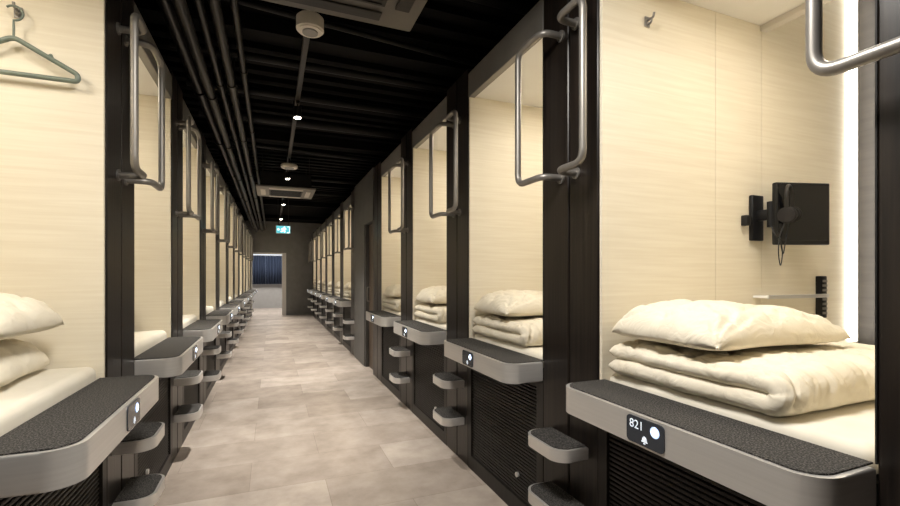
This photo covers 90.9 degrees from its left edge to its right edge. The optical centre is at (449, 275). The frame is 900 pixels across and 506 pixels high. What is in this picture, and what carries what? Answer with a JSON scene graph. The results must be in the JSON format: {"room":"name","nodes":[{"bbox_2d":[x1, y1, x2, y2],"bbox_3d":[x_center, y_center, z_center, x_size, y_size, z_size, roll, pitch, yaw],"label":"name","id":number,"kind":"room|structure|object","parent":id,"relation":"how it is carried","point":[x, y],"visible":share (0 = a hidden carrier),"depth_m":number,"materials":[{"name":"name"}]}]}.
{"room":"capsule hotel","nodes":[
{"label":"capsule hotel","id":0,"kind":"room"},
{"bbox_2d":[252,284,281,307],"bbox_3d":[-7.045,-0.265,18.346,6.395,3.150,0.100,0,0,-22],"label":"wall","id":1,"kind":"structure","parent":0,"point":[267,295],"depth_m":18.12,"materials":[{"name":"paint"}]},
{"bbox_2d":[244,220,320,315],"bbox_3d":[-5.633,-0.265,14.829,6.395,3.150,0.120,0,0,-22],"label":"wall","id":2,"kind":"structure","parent":0,"point":[295,244],"depth_m":14.91,"materials":[{"name":"paint"}]},
{"bbox_2d":[251,252,285,315],"bbox_3d":[-6.006,0.270,14.679,1.080,2.080,0.160,0,0,-22],"label":"trim","id":3,"kind":"structure","parent":2,"relation":"attached to","point":[282,254],"depth_m":14.77,"materials":[{"name":"white"}]},
{"bbox_2d":[154,308,507,505],"bbox_3d":[-3.075,1.360,8.464,6.595,0.100,22.400,0,0,-22],"label":"floor","id":4,"kind":"structure","parent":0,"point":[292,417],"depth_m":3.53,"materials":[{"name":"tile"}]},
{"bbox_2d":[0,0,158,505],"bbox_3d":[-2.084,-0.140,1.118,2.157,2.900,0.907,0,0,-22],"label":"pod","id":5,"kind":"object","parent":4,"relation":"on","point":[52,133],"visible":0.99,"depth_m":1.77,"materials":[{"name":"beige wood"}]},
{"bbox_2d":[12,1,22,17],"bbox_3d":[-1.690,-1.036,1.724,0.028,0.045,0.044,0,0,-22],"label":"coat hook","id":6,"kind":"object","parent":5,"relation":"attached to","point":[17,13],"visible":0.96,"depth_m":1.73,"materials":[{"name":"silver metal"}]},
{"bbox_2d":[0,4,80,83],"bbox_3d":[-1.684,-0.910,1.710,0.419,0.274,0.019,0,0,-22],"label":"hanger","id":7,"kind":"object","parent":6,"relation":"hanging from","point":[12,37],"visible":1,"depth_m":1.73,"materials":[{"name":"grey plastic"}]},
{"bbox_2d":[0,367,95,436],"bbox_3d":[-2.101,0.420,1.110,1.738,0.105,0.870,0,0,-22],"label":"mattress","id":8,"kind":"object","parent":5,"relation":"on","point":[27,396],"visible":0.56,"depth_m":1.46,"materials":[{"name":"fabric"}]},
{"bbox_2d":[0,339,49,386],"bbox_3d":[-1.789,0.288,1.404,0.702,0.159,0.492,0,0,-26],"label":"duvet","id":9,"kind":"object","parent":8,"relation":"on","point":[18,358],"visible":0.98,"depth_m":1.55,"materials":[{"name":"beige fabric"}]},
{"bbox_2d":[0,293,63,339],"bbox_3d":[-1.745,0.131,1.401,0.702,0.159,0.492,0,0,-20],"label":"pillow","id":10,"kind":"object","parent":9,"relation":"on","point":[19,316],"visible":1,"depth_m":1.51,"materials":[{"name":"beige fabric"}]},
{"bbox_2d":[105,0,164,505],"bbox_3d":[-1.555,-0.060,2.053,0.375,2.740,0.531,0,0,-22],"label":"pillar","id":11,"kind":"structure","parent":4,"relation":"on","point":[123,27],"depth_m":1.99,"materials":[{"name":"black metal"}]},
{"bbox_2d":[134,2,202,476],"bbox_3d":[-2.572,-0.140,2.334,2.157,2.900,0.907,0,0,-22],"label":"pod","id":12,"kind":"object","parent":4,"relation":"on","point":[171,357],"visible":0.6,"depth_m":3.00,"materials":[{"name":"white"}]},
{"bbox_2d":[134,330,166,361],"bbox_3d":[-2.590,0.420,2.325,1.738,0.105,0.870,0,0,-22],"label":"mattress","id":13,"kind":"object","parent":12,"relation":"on","point":[143,340],"visible":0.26,"depth_m":2.68,"materials":[{"name":"fabric"}]},
{"bbox_2d":[169,70,202,462],"bbox_3d":[-2.044,-0.060,3.269,0.375,2.740,0.531,0,0,-22],"label":"pillar","id":14,"kind":"structure","parent":4,"relation":"on","point":[181,413],"depth_m":3.22,"materials":[{"name":"metal"}]},
{"bbox_2d":[183,99,222,442],"bbox_3d":[-3.061,-0.140,3.549,2.157,2.900,0.907,0,0,-22],"label":"pod","id":15,"kind":"object","parent":4,"relation":"on","point":[209,330],"visible":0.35,"depth_m":4.24,"materials":[{"name":"white"}]},
{"bbox_2d":[183,315,196,327],"bbox_3d":[-3.078,0.420,3.541,1.738,0.105,0.870,0,0,-22],"label":"mattress","id":16,"kind":"object","parent":15,"relation":"on","point":[187,319],"visible":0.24,"depth_m":3.93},
{"bbox_2d":[199,129,220,404],"bbox_3d":[-2.532,-0.060,4.484,0.375,2.740,0.531,0,0,-22],"label":"pillar","id":17,"kind":"structure","parent":4,"relation":"on","point":[213,375],"depth_m":4.44,"materials":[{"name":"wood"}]},
{"bbox_2d":[206,145,232,398],"bbox_3d":[-3.549,-0.140,4.765,2.157,2.900,0.907,0,0,-22],"label":"pod","id":18,"kind":"object","parent":4,"relation":"on","point":[226,316],"visible":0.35,"depth_m":5.46,"materials":[{"name":"white"}]},
{"bbox_2d":[206,306,213,316],"bbox_3d":[-3.566,0.420,4.756,1.738,0.105,0.870,0,0,-22],"label":"mattress","id":19,"kind":"object","parent":18,"relation":"on","point":[209,309],"visible":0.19,"depth_m":5.18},
{"bbox_2d":[215,161,231,369],"bbox_3d":[-3.020,-0.060,5.700,0.375,2.740,0.531,0,0,-22],"label":"pillar","id":20,"kind":"structure","parent":4,"relation":"on","point":[223,334],"depth_m":5.65,"materials":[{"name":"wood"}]},
{"bbox_2d":[220,173,239,370],"bbox_3d":[-4.037,-0.140,5.980,2.157,2.900,0.907,0,0,-22],"label":"pod","id":21,"kind":"object","parent":4,"relation":"on","point":[235,307],"visible":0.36,"depth_m":6.68,"materials":[{"name":"white"}]},
{"bbox_2d":[225,182,238,360],"bbox_3d":[-3.509,-0.060,6.915,0.375,2.740,0.531,0,0,-22],"label":"pillar","id":22,"kind":"structure","parent":4,"relation":"on","point":[231,324],"depth_m":6.92,"materials":[{"name":"black metal"}]},
{"bbox_2d":[229,191,244,350],"bbox_3d":[-4.526,-0.140,7.196,2.157,2.900,0.907,0,0,-22],"label":"pod","id":23,"kind":"object","parent":4,"relation":"on","point":[241,302],"visible":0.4,"depth_m":7.91,"materials":[{"name":"white"}]},
{"bbox_2d":[232,196,243,347],"bbox_3d":[-3.997,-0.060,8.131,0.375,2.740,0.531,0,0,-22],"label":"pillar","id":24,"kind":"structure","parent":4,"relation":"on","point":[235,331],"depth_m":8.02,"materials":[{"name":"black metal"}]},
{"bbox_2d":[235,203,248,344],"bbox_3d":[-5.014,-0.140,8.412,2.157,2.900,0.907,0,0,-22],"label":"pod","id":25,"kind":"object","parent":4,"relation":"on","point":[246,298],"visible":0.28,"depth_m":9.12,"materials":[{"name":"white"}]},
{"bbox_2d":[238,207,246,337],"bbox_3d":[-4.486,-0.060,9.347,0.375,2.740,0.531,0,0,-22],"label":"pillar","id":26,"kind":"structure","parent":4,"relation":"on","point":[243,223],"depth_m":9.19,"materials":[{"name":"black metal"}]},
{"bbox_2d":[242,215,249,328],"bbox_3d":[-4.974,-0.060,10.562,0.375,2.740,0.531,0,0,-22],"label":"pillar","id":27,"kind":"structure","parent":4,"relation":"on","point":[247,230],"depth_m":10.44,"materials":[{"name":"black metal"}]},
{"bbox_2d":[240,213,251,334],"bbox_3d":[-5.503,-0.140,9.627,2.157,2.900,0.907,0,0,-22],"label":"pod","id":28,"kind":"object","parent":4,"relation":"on","point":[248,295],"visible":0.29,"depth_m":10.34,"materials":[{"name":"white"}]},
{"bbox_2d":[245,222,251,321],"bbox_3d":[-5.463,-0.060,11.778,0.375,2.740,0.531,0,0,-22],"label":"pillar","id":29,"kind":"structure","parent":4,"relation":"on","point":[249,258],"depth_m":11.62,"materials":[{"name":"black metal"}]},
{"bbox_2d":[243,219,253,328],"bbox_3d":[-5.991,-0.140,10.843,2.157,2.900,0.907,0,0,-22],"label":"pod","id":30,"kind":"object","parent":4,"relation":"on","point":[252,293],"visible":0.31,"depth_m":11.56,"materials":[{"name":"white"}]},
{"bbox_2d":[246,225,254,321],"bbox_3d":[-6.479,-0.140,12.058,2.157,2.900,0.907,0,0,-22],"label":"pod","id":31,"kind":"object","parent":4,"relation":"on","point":[246,225],"visible":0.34,"depth_m":12.78,"materials":[{"name":"white"}]},
{"bbox_2d":[248,228,253,316],"bbox_3d":[-5.951,-0.060,12.993,0.375,2.740,0.531,0,0,-22],"label":"pillar","id":32,"kind":"structure","parent":4,"relation":"on","point":[250,301],"depth_m":13.10,"materials":[{"name":"black metal"}]},
{"bbox_2d":[249,231,256,316],"bbox_3d":[-6.968,-0.140,13.274,2.157,2.900,0.907,0,0,-22],"label":"pod","id":33,"kind":"object","parent":4,"relation":"on","point":[255,290],"visible":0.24,"depth_m":14.00,"materials":[{"name":"white"}]},
{"bbox_2d":[308,232,313,314],"bbox_3d":[-4.520,-0.060,14.689,0.375,2.740,0.531,0,0,-22],"label":"pillar","id":34,"kind":"structure","parent":4,"relation":"on","point":[309,242],"depth_m":14.73,"materials":[{"name":"black metal"}]},
{"bbox_2d":[307,231,315,317],"bbox_3d":[-3.491,-0.140,14.380,2.157,2.900,0.907,0,0,-22],"label":"pod","id":35,"kind":"object","parent":4,"relation":"on","point":[314,233],"visible":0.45,"depth_m":14.46,"materials":[{"name":"white"}]},
{"bbox_2d":[311,228,317,318],"bbox_3d":[-4.032,-0.060,13.473,0.375,2.740,0.531,0,0,-22],"label":"pillar","id":36,"kind":"structure","parent":4,"relation":"on","point":[313,239],"depth_m":13.41,"materials":[{"name":"black metal"}]},
{"bbox_2d":[310,227,319,321],"bbox_3d":[-3.003,-0.140,13.164,2.157,2.900,0.907,0,0,-22],"label":"pod","id":37,"kind":"object","parent":4,"relation":"on","point":[318,229],"visible":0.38,"depth_m":13.25,"materials":[{"name":"white"}]},
{"bbox_2d":[315,223,322,323],"bbox_3d":[-3.543,-0.060,12.258,0.375,2.740,0.531,0,0,-22],"label":"pillar","id":38,"kind":"structure","parent":4,"relation":"on","point":[317,235],"depth_m":12.08,"materials":[{"name":"black metal"}]},
{"bbox_2d":[314,222,324,326],"bbox_3d":[-2.514,-0.140,11.948,2.157,2.900,0.907,0,0,-22],"label":"pod","id":39,"kind":"object","parent":4,"relation":"on","point":[316,294],"visible":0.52,"depth_m":12.04,"materials":[{"name":"white"}]},
{"bbox_2d":[319,218,327,328],"bbox_3d":[-3.055,-0.060,11.042,0.375,2.740,0.531,0,0,-22],"label":"pillar","id":40,"kind":"structure","parent":4,"relation":"on","point":[322,231],"depth_m":10.95,"materials":[{"name":"black metal"}]},
{"bbox_2d":[319,215,331,333],"bbox_3d":[-2.026,-0.140,10.733,2.157,2.900,0.907,0,0,-22],"label":"pod","id":41,"kind":"object","parent":4,"relation":"on","point":[329,220],"visible":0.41,"depth_m":10.82,"materials":[{"name":"white"}]},
{"bbox_2d":[325,210,335,335],"bbox_3d":[-2.566,-0.060,9.827,0.375,2.740,0.531,0,0,-22],"label":"pillar","id":42,"kind":"structure","parent":4,"relation":"on","point":[329,225],"depth_m":9.71,"materials":[{"name":"black metal"}]},
{"bbox_2d":[325,207,339,341],"bbox_3d":[-1.538,-0.140,9.517,2.157,2.900,0.907,0,0,-22],"label":"pod","id":43,"kind":"object","parent":4,"relation":"on","point":[329,299],"visible":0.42,"depth_m":9.60,"materials":[{"name":"white"}]},
{"bbox_3d":[-1.519,0.434,9.523,1.738,0.079,0.870,0,0,-22],"label":"mattress","id":44,"kind":"object","parent":43,"relation":"on","visible":0},
{"bbox_2d":[335,288,339,294],"bbox_3d":[-1.952,0.320,9.427,0.910,0.146,0.688,0,0,-22],"label":"duvet","id":45,"kind":"object","parent":44,"relation":"on","point":[337,290],"visible":0.09,"depth_m":9.24,"materials":[{"name":"beige fabric"}]},
{"bbox_2d":[333,201,343,343],"bbox_3d":[-2.078,-0.060,8.611,0.375,2.740,0.531,0,0,-22],"label":"pillar","id":46,"kind":"structure","parent":4,"relation":"on","point":[335,328],"depth_m":8.59,"materials":[{"name":"black metal"}]},
{"bbox_2d":[333,195,350,351],"bbox_3d":[-1.049,-0.140,8.302,2.157,2.900,0.907,0,0,-22],"label":"pod","id":47,"kind":"object","parent":4,"relation":"on","point":[340,302],"visible":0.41,"depth_m":8.35,"materials":[{"name":"white"}]},
{"bbox_3d":[-1.031,0.434,8.308,1.738,0.079,0.870,0,0,-22],"label":"mattress","id":48,"kind":"object","parent":47,"relation":"on","visible":0},
{"bbox_2d":[344,290,350,297],"bbox_3d":[-1.464,0.320,8.211,0.910,0.146,0.688,0,0,-22],"label":"duvet","id":49,"kind":"object","parent":48,"relation":"on","point":[347,292],"visible":0.16,"depth_m":8.01,"materials":[{"name":"beige fabric"}]},
{"bbox_2d":[344,281,350,288],"bbox_3d":[-1.594,0.168,8.264,0.702,0.159,0.492,0,0,-21],"label":"pillow","id":50,"kind":"object","parent":49,"relation":"on","point":[348,285],"visible":0.17,"depth_m":8.03,"materials":[{"name":"beige fabric"}]},
{"bbox_2d":[343,189,354,355],"bbox_3d":[-1.589,-0.060,7.396,0.375,2.740,0.531,0,0,-22],"label":"pillar","id":51,"kind":"structure","parent":4,"relation":"on","point":[351,321],"depth_m":7.32,"materials":[{"name":"black metal"}]},
{"bbox_2d":[374,161,382,380],"bbox_3d":[-0.826,-0.060,5.703,0.220,2.740,0.396,0,0,-22],"label":"pillar","id":52,"kind":"structure","parent":4,"relation":"on","point":[377,169],"depth_m":5.67,"materials":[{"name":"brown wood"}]},
{"bbox_2d":[366,144,400,400],"bbox_3d":[0.125,-0.140,5.379,2.157,2.900,0.907,0,0,-22],"label":"pod","id":53,"kind":"object","parent":4,"relation":"on","point":[390,243],"visible":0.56,"depth_m":5.46,"materials":[{"name":"white"}]},
{"bbox_2d":[384,308,400,315],"bbox_3d":[0.144,0.433,5.385,1.738,0.079,0.870,0,0,-22],"label":"mattress","id":54,"kind":"object","parent":53,"relation":"on","point":[385,309],"visible":0.1,"depth_m":5.04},
{"bbox_2d":[382,297,400,310],"bbox_3d":[-0.289,0.320,5.288,0.910,0.146,0.688,0,0,-22],"label":"duvet","id":55,"kind":"object","parent":54,"relation":"on","point":[394,303],"visible":0.16,"depth_m":5.05,"materials":[{"name":"beige fabric"}]},
{"bbox_2d":[384,284,400,296],"bbox_3d":[-0.420,0.168,5.341,0.702,0.159,0.492,0,0,-21],"label":"pillow","id":56,"kind":"object","parent":55,"relation":"on","point":[394,290],"visible":0.24,"depth_m":5.09,"materials":[{"name":"beige fabric"}]},
{"bbox_2d":[388,128,414,410],"bbox_3d":[-0.415,-0.060,4.473,0.375,2.740,0.531,0,0,-22],"label":"pillar","id":57,"kind":"structure","parent":4,"relation":"on","point":[405,162],"depth_m":4.38,"materials":[{"name":"black metal"}]},
{"bbox_2d":[394,96,446,445],"bbox_3d":[0.614,-0.140,4.163,2.157,2.900,0.907,0,0,-22],"label":"pod","id":58,"kind":"object","parent":4,"relation":"on","point":[429,234],"visible":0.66,"depth_m":4.25,"materials":[{"name":"white"}]},
{"bbox_2d":[416,317,446,331],"bbox_3d":[0.632,0.433,4.169,1.738,0.079,0.870,0,0,-22],"label":"mattress","id":59,"kind":"object","parent":58,"relation":"on","point":[436,324],"visible":0.12,"depth_m":3.78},
{"bbox_2d":[414,303,446,322],"bbox_3d":[0.199,0.320,4.073,0.910,0.146,0.688,0,0,-22],"label":"duvet","id":60,"kind":"object","parent":59,"relation":"on","point":[429,311],"visible":0.27,"depth_m":3.82,"materials":[{"name":"beige fabric"}]},
{"bbox_2d":[416,286,446,303],"bbox_3d":[0.069,0.168,4.125,0.702,0.159,0.492,0,0,-21],"label":"pillow","id":61,"kind":"object","parent":60,"relation":"on","point":[434,294],"visible":0.34,"depth_m":3.88,"materials":[{"name":"beige fabric"}]},
{"bbox_2d":[429,69,472,465],"bbox_3d":[0.073,-0.060,3.257,0.375,2.740,0.531,0,0,-22],"label":"pillar","id":62,"kind":"structure","parent":4,"relation":"on","point":[454,416],"depth_m":3.18,"materials":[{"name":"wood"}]},
{"bbox_2d":[444,0,543,505],"bbox_3d":[1.102,-0.140,2.948,2.157,2.900,0.907,0,0,-22],"label":"pod","id":63,"kind":"object","parent":4,"relation":"on","point":[506,386],"visible":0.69,"depth_m":2.97,"materials":[{"name":"white"}]},
{"bbox_2d":[474,334,543,367],"bbox_3d":[1.121,0.433,2.954,1.738,0.079,0.870,0,0,-22],"label":"mattress","id":64,"kind":"object","parent":63,"relation":"on","point":[534,351],"visible":0.08,"depth_m":2.50,"materials":[{"name":"fabric"}]},
{"bbox_2d":[472,314,542,346],"bbox_3d":[0.688,0.320,2.857,0.910,0.146,0.688,0,0,-22],"label":"duvet","id":65,"kind":"object","parent":64,"relation":"on","point":[525,331],"visible":0.48,"depth_m":2.59,"materials":[{"name":"beige fabric"}]},
{"bbox_2d":[474,290,542,316],"bbox_3d":[0.557,0.168,2.909,0.702,0.159,0.492,0,0,-20],"label":"pillow","id":66,"kind":"object","parent":65,"relation":"on","point":[513,303],"visible":0.66,"depth_m":2.68,"materials":[{"name":"beige fabric"}]},
{"bbox_2d":[515,0,599,505],"bbox_3d":[0.562,-0.060,2.042,0.375,2.740,0.531,0,0,-22],"label":"pillar","id":67,"kind":"structure","parent":4,"relation":"on","point":[568,444],"depth_m":1.99,"materials":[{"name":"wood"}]},
{"bbox_2d":[566,0,877,505],"bbox_3d":[1.590,-0.140,1.732,2.157,2.900,0.907,0,0,-22],"label":"pod","id":68,"kind":"object","parent":4,"relation":"on","point":[706,107],"visible":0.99,"depth_m":1.98,"materials":[{"name":"beige wood"}]},
{"bbox_2d":[645,12,654,27],"bbox_3d":[0.854,-1.091,1.884,0.028,0.045,0.044,0,0,-22],"label":"coat hook","id":69,"kind":"object","parent":68,"relation":"attached to","point":[648,20],"visible":1,"depth_m":1.90,"materials":[{"name":"silver metal"}]},
{"bbox_2d":[651,429,657,436],"bbox_3d":[0.601,0.462,1.303,0.001,0.022,0.022,0,0,-22],"label":"indicator light","id":70,"kind":"object","parent":68,"relation":"attached to","point":[654,432],"depth_m":1.30,"materials":[{"name":"white"}]},
{"bbox_2d":[610,373,877,473],"bbox_3d":[1.609,0.433,1.738,1.738,0.079,0.870,0,0,-22],"label":"mattress","id":71,"kind":"object","parent":68,"relation":"on","point":[849,429],"visible":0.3,"depth_m":1.22,"materials":[{"name":"fabric"}]},
{"bbox_2d":[608,339,874,416],"bbox_3d":[1.176,0.320,1.641,0.910,0.146,0.688,0,0,-22],"label":"duvet","id":72,"kind":"object","parent":71,"relation":"on","point":[784,380],"visible":0.75,"depth_m":1.35,"materials":[{"name":"beige fabric"}]},
{"bbox_2d":[612,299,850,350],"bbox_3d":[1.046,0.168,1.694,0.702,0.159,0.492,0,0,-21],"label":"pillow","id":73,"kind":"object","parent":72,"relation":"on","point":[710,325],"visible":1,"depth_m":1.51,"materials":[{"name":"beige fabric"}]},
{"bbox_2d":[741,182,828,244],"bbox_3d":[1.584,-0.290,2.091,0.382,0.290,0.122,0,0,16],"label":"television","id":74,"kind":"object","parent":68,"relation":"attached to","point":[812,199],"visible":0.84,"depth_m":2.06,"materials":[{"name":"black plastic"}]},
{"bbox_2d":[741,215,750,225],"bbox_3d":[1.413,-0.265,2.116,0.030,0.050,0.029,0,0,-22],"label":"socket","id":75,"kind":"object","parent":74,"relation":"attached to","point":[745,219],"depth_m":2.11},
{"bbox_2d":[771,184,801,265],"bbox_3d":[1.505,-0.229,1.982,0.168,0.367,0.087,0,0,-42],"label":"headphones","id":76,"kind":"object","parent":74,"relation":"hanging from","point":[787,214],"visible":1,"depth_m":1.96,"materials":[{"name":"black plastic"}]},
{"bbox_2d":[777,207,797,222],"bbox_3d":[1.495,-0.270,1.962,0.056,0.073,0.075,0,0,-22],"label":"ear cup","id":77,"kind":"object","parent":76,"relation":"on","point":[785,214],"depth_m":1.95,"materials":[{"name":"plastic"}]},
{"bbox_2d":[790,207,801,222],"bbox_3d":[1.563,-0.280,2.024,0.026,0.073,0.072,0,0,-42],"label":"ear cup","id":78,"kind":"object","parent":76,"relation":"on","point":[799,212],"depth_m":1.99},
{"bbox_2d":[753,294,828,298],"bbox_3d":[1.704,0.100,2.209,0.470,0.018,0.074,0,0,-22],"label":"wall shelf","id":79,"kind":"object","parent":68,"relation":"attached to","point":[796,295],"visible":1,"depth_m":2.16,"materials":[{"name":"silver metal"}]},
{"bbox_2d":[816,276,826,317],"bbox_3d":[1.957,0.110,2.332,0.050,0.220,0.033,0,0,-22],"label":"holder","id":80,"kind":"object","parent":68,"relation":"attached to","point":[821,281],"visible":0.77,"depth_m":2.32,"materials":[{"name":"black plastic"}]},
{"bbox_2d":[805,0,899,505],"bbox_3d":[1.050,-0.060,0.828,0.375,2.740,0.531,0,0,-22],"label":"pillar","id":81,"kind":"structure","parent":4,"relation":"on","point":[887,51],"depth_m":0.97,"materials":[{"name":"black metal"}]},
{"bbox_2d":[134,0,539,223],"bbox_3d":[-3.075,-1.810,8.464,6.595,0.260,22.400,0,0,-22],"label":"ceiling","id":82,"kind":"structure","parent":0,"point":[465,29],"depth_m":4.01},
{"bbox_2d":[157,0,254,228],"bbox_3d":[-3.130,-1.645,6.287,0.100,0.290,17.400,0,0,-22],"label":"ceiling pipe","id":83,"kind":"object","parent":82,"relation":"hanging from","point":[167,8],"visible":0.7,"depth_m":3.40,"materials":[{"name":"metal"}]},
{"bbox_2d":[172,0,257,231],"bbox_3d":[-3.037,-1.609,6.324,0.082,0.361,17.400,0,0,-22],"label":"ceiling pipe","id":84,"kind":"object","parent":82,"relation":"hanging from","point":[181,7],"visible":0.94,"depth_m":3.27,"materials":[{"name":"metal"}]},
{"bbox_2d":[193,0,259,229],"bbox_3d":[-2.962,-1.644,6.354,0.062,0.291,17.400,0,0,-22],"label":"ceiling pipe","id":85,"kind":"object","parent":82,"relation":"attached to","point":[199,4],"visible":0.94,"depth_m":3.45,"materials":[{"name":"metal"}]},
{"bbox_2d":[208,0,262,230],"bbox_3d":[-2.879,-1.621,6.387,0.075,0.338,17.400,0,0,-22],"label":"ceiling pipe","id":86,"kind":"object","parent":82,"relation":"attached to","point":[215,5],"visible":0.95,"depth_m":3.36,"materials":[{"name":"metal"}]},
{"bbox_2d":[229,0,265,228],"bbox_3d":[-2.795,-1.656,6.421,0.055,0.268,17.400,0,0,-22],"label":"ceiling pipe","id":87,"kind":"object","parent":82,"relation":"hanging from","point":[234,5],"visible":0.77,"depth_m":3.38,"materials":[{"name":"metal"}]},
{"bbox_2d":[279,170,284,223],"bbox_3d":[-4.050,-1.636,10.616,0.036,0.324,6.880,0,0,-22],"label":"track","id":88,"kind":"object","parent":82,"relation":"hanging from","point":[284,170],"visible":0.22,"depth_m":9.81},
{"bbox_2d":[276,199,290,233],"bbox_3d":[-3.668,-1.315,9.746,0.299,0.766,0.031,0,0,-22],"label":"exit sign","id":89,"kind":"object","parent":82,"relation":"hanging from","point":[280,229],"visible":1,"depth_m":9.75,"materials":[{"name":"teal plastic"}]},
{"bbox_2d":[256,154,315,198],"bbox_3d":[-2.581,-1.538,6.960,0.840,0.504,0.840,0,0,-22],"label":"air conditioner","id":90,"kind":"object","parent":82,"relation":"attached to","point":[272,184],"visible":1,"depth_m":6.68,"materials":[{"name":"white plastic"}]},
{"bbox_2d":[269,189,302,196],"bbox_3d":[-2.581,-1.293,6.960,0.480,0.014,0.480,0,0,-22],"label":"grille","id":91,"kind":"object","parent":90,"relation":"attached to","point":[285,193],"depth_m":6.91,"materials":[{"name":"metal"}]},
{"bbox_2d":[281,158,297,169],"bbox_3d":[-2.014,-1.407,5.549,0.200,0.130,0.200,0,0,-22],"label":"smoke detector","id":92,"kind":"object","parent":82,"relation":"attached to","point":[288,166],"visible":1,"depth_m":5.50,"materials":[{"name":"white plastic"}]},
{"bbox_2d":[233,186,350,196],"bbox_3d":[-2.837,-1.720,9.206,3.000,0.060,0.060,0,0,-22],"label":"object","id":93,"kind":"object","parent":82,"relation":"attached to","point":[315,193],"visible":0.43,"depth_m":9.31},
{"bbox_2d":[226,170,359,184],"bbox_3d":[-2.315,-1.720,7.907,3.000,0.080,0.080,0,0,-22],"label":"ceiling beam","id":94,"kind":"structure","parent":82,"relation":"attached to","point":[316,179],"depth_m":7.94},
{"bbox_2d":[286,36,309,171],"bbox_3d":[-1.535,-1.636,4.357,0.036,0.324,4.630,0,0,-22],"label":"track","id":95,"kind":"object","parent":82,"relation":"hanging from","point":[305,44],"visible":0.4,"depth_m":3.38,"materials":[{"name":"metal"}]},
{"bbox_2d":[285,170,289,178],"bbox_3d":[-2.238,-1.405,6.106,0.064,0.137,0.080,0,0,-22],"label":"track spotlight","id":96,"kind":"object","parent":95,"relation":"attached to","point":[287,174],"visible":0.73,"depth_m":6.08,"materials":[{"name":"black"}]},
{"bbox_2d":[293,100,300,118],"bbox_3d":[-1.291,-1.405,3.749,0.064,0.137,0.080,0,0,-22],"label":"track spotlight","id":97,"kind":"object","parent":95,"relation":"attached to","point":[297,109],"visible":1,"depth_m":3.72,"materials":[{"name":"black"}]},
{"bbox_2d":[212,137,384,162],"bbox_3d":[-1.663,-1.720,6.283,3.015,0.060,0.060,0,0,-28],"label":"ceiling beam","id":98,"kind":"structure","parent":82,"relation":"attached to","point":[258,145],"depth_m":6.13,"materials":[{"name":"metal"}]},
{"bbox_2d":[198,105,408,138],"bbox_3d":[-1.196,-1.710,5.123,3.000,0.100,0.100,0,0,-22],"label":"ceiling beam","id":99,"kind":"structure","parent":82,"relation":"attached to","point":[257,117],"depth_m":4.97,"materials":[{"name":"metal"}]},
{"bbox_2d":[186,77,429,118],"bbox_3d":[-0.935,-1.720,4.474,3.000,0.070,0.070,0,0,-22],"label":"ceiling beam","id":100,"kind":"structure","parent":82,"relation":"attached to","point":[252,90],"depth_m":4.34,"materials":[{"name":"metal"}]},
{"bbox_2d":[296,10,323,37],"bbox_3d":[-0.791,-1.422,2.506,0.150,0.100,0.150,0,0,-22],"label":"smoke detector","id":101,"kind":"object","parent":82,"relation":"hanging from","point":[310,24],"visible":1,"depth_m":2.46,"materials":[{"name":"white plastic"}]},
{"bbox_2d":[302,28,317,36],"bbox_3d":[-0.791,-1.376,2.506,0.084,0.008,0.084,0,0,-22],"label":"grille","id":102,"kind":"object","parent":101,"relation":"attached to","point":[307,32],"depth_m":2.50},
{"bbox_2d":[169,38,450,92],"bbox_3d":[-0.674,-1.720,3.824,3.000,0.060,0.060,0,0,-22],"label":"ceiling beam","id":103,"kind":"structure","parent":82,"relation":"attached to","point":[251,56],"depth_m":3.68,"materials":[{"name":"metal"}]},
{"bbox_2d":[263,0,426,31],"bbox_3d":[-0.445,-1.533,1.804,0.840,0.514,0.840,0,0,-22],"label":"air conditioner","id":104,"kind":"object","parent":82,"relation":"hanging from","point":[396,14],"visible":1,"depth_m":2.14,"materials":[{"name":"plastic"}]},
{"bbox_2d":[355,0,387,6],"bbox_3d":[-0.445,-1.283,1.804,0.480,0.014,0.480,0,0,-22],"label":"grille","id":105,"kind":"object","parent":104,"relation":"attached to","point":[378,3],"depth_m":2.08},
{"bbox_2d":[225,0,478,66],"bbox_3d":[-0.441,-1.720,3.244,3.020,0.040,0.040,0,0,-29],"label":"ceiling beam","id":106,"kind":"structure","parent":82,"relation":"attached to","point":[249,3],"depth_m":3.14,"materials":[{"name":"metal"}]},
{"bbox_2d":[355,177,364,365],"bbox_3d":[-1.335,-0.065,6.822,0.130,2.750,0.815,0,0,-22],"label":"wall","id":107,"kind":"structure","parent":0,"point":[359,188],"depth_m":6.69,"materials":[{"name":"paint"}]},
{"bbox_2d":[365,220,373,374],"bbox_3d":[-1.064,0.285,6.162,0.120,2.050,0.606,0,0,-22],"label":"trim","id":108,"kind":"structure","parent":107,"relation":"attached to","point":[366,226],"depth_m":6.39,"materials":[{"name":"metal"}]},
{"bbox_2d":[367,224,372,369],"bbox_3d":[-1.077,0.287,6.157,0.088,2.035,0.510,0,0,-22],"label":"door","id":109,"kind":"structure","parent":107,"relation":"in","point":[370,287],"depth_m":6.30,"materials":[{"name":"black metal"}]},
{"bbox_2d":[364,167,373,224],"bbox_3d":[-1.070,-1.090,6.163,0.130,0.700,0.605,0,0,-22],"label":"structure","id":110,"kind":"structure","parent":0,"point":[369,177],"depth_m":6.13},
{"bbox_3d":[-7.460,-0.310,18.096,1.550,1.240,0.045,0,0,-22],"label":"window","id":111,"kind":"structure","parent":0,"visible":0},
{"bbox_2d":[252,256,265,283],"bbox_3d":[-7.794,-0.245,17.806,0.714,1.150,0.107,0,0,-22],"label":"curtain","id":112,"kind":"object","parent":111,"relation":"hanging from","point":[259,262],"visible":0.67,"depth_m":17.84,"materials":[{"name":"fabric"}]},
{"bbox_2d":[266,256,281,283],"bbox_3d":[-7.072,-0.245,18.096,0.838,1.150,0.107,0,0,-22],"label":"curtain","id":113,"kind":"object","parent":111,"relation":"hanging from","point":[273,263],"visible":0.73,"depth_m":18.05,"materials":[{"name":"fabric"}]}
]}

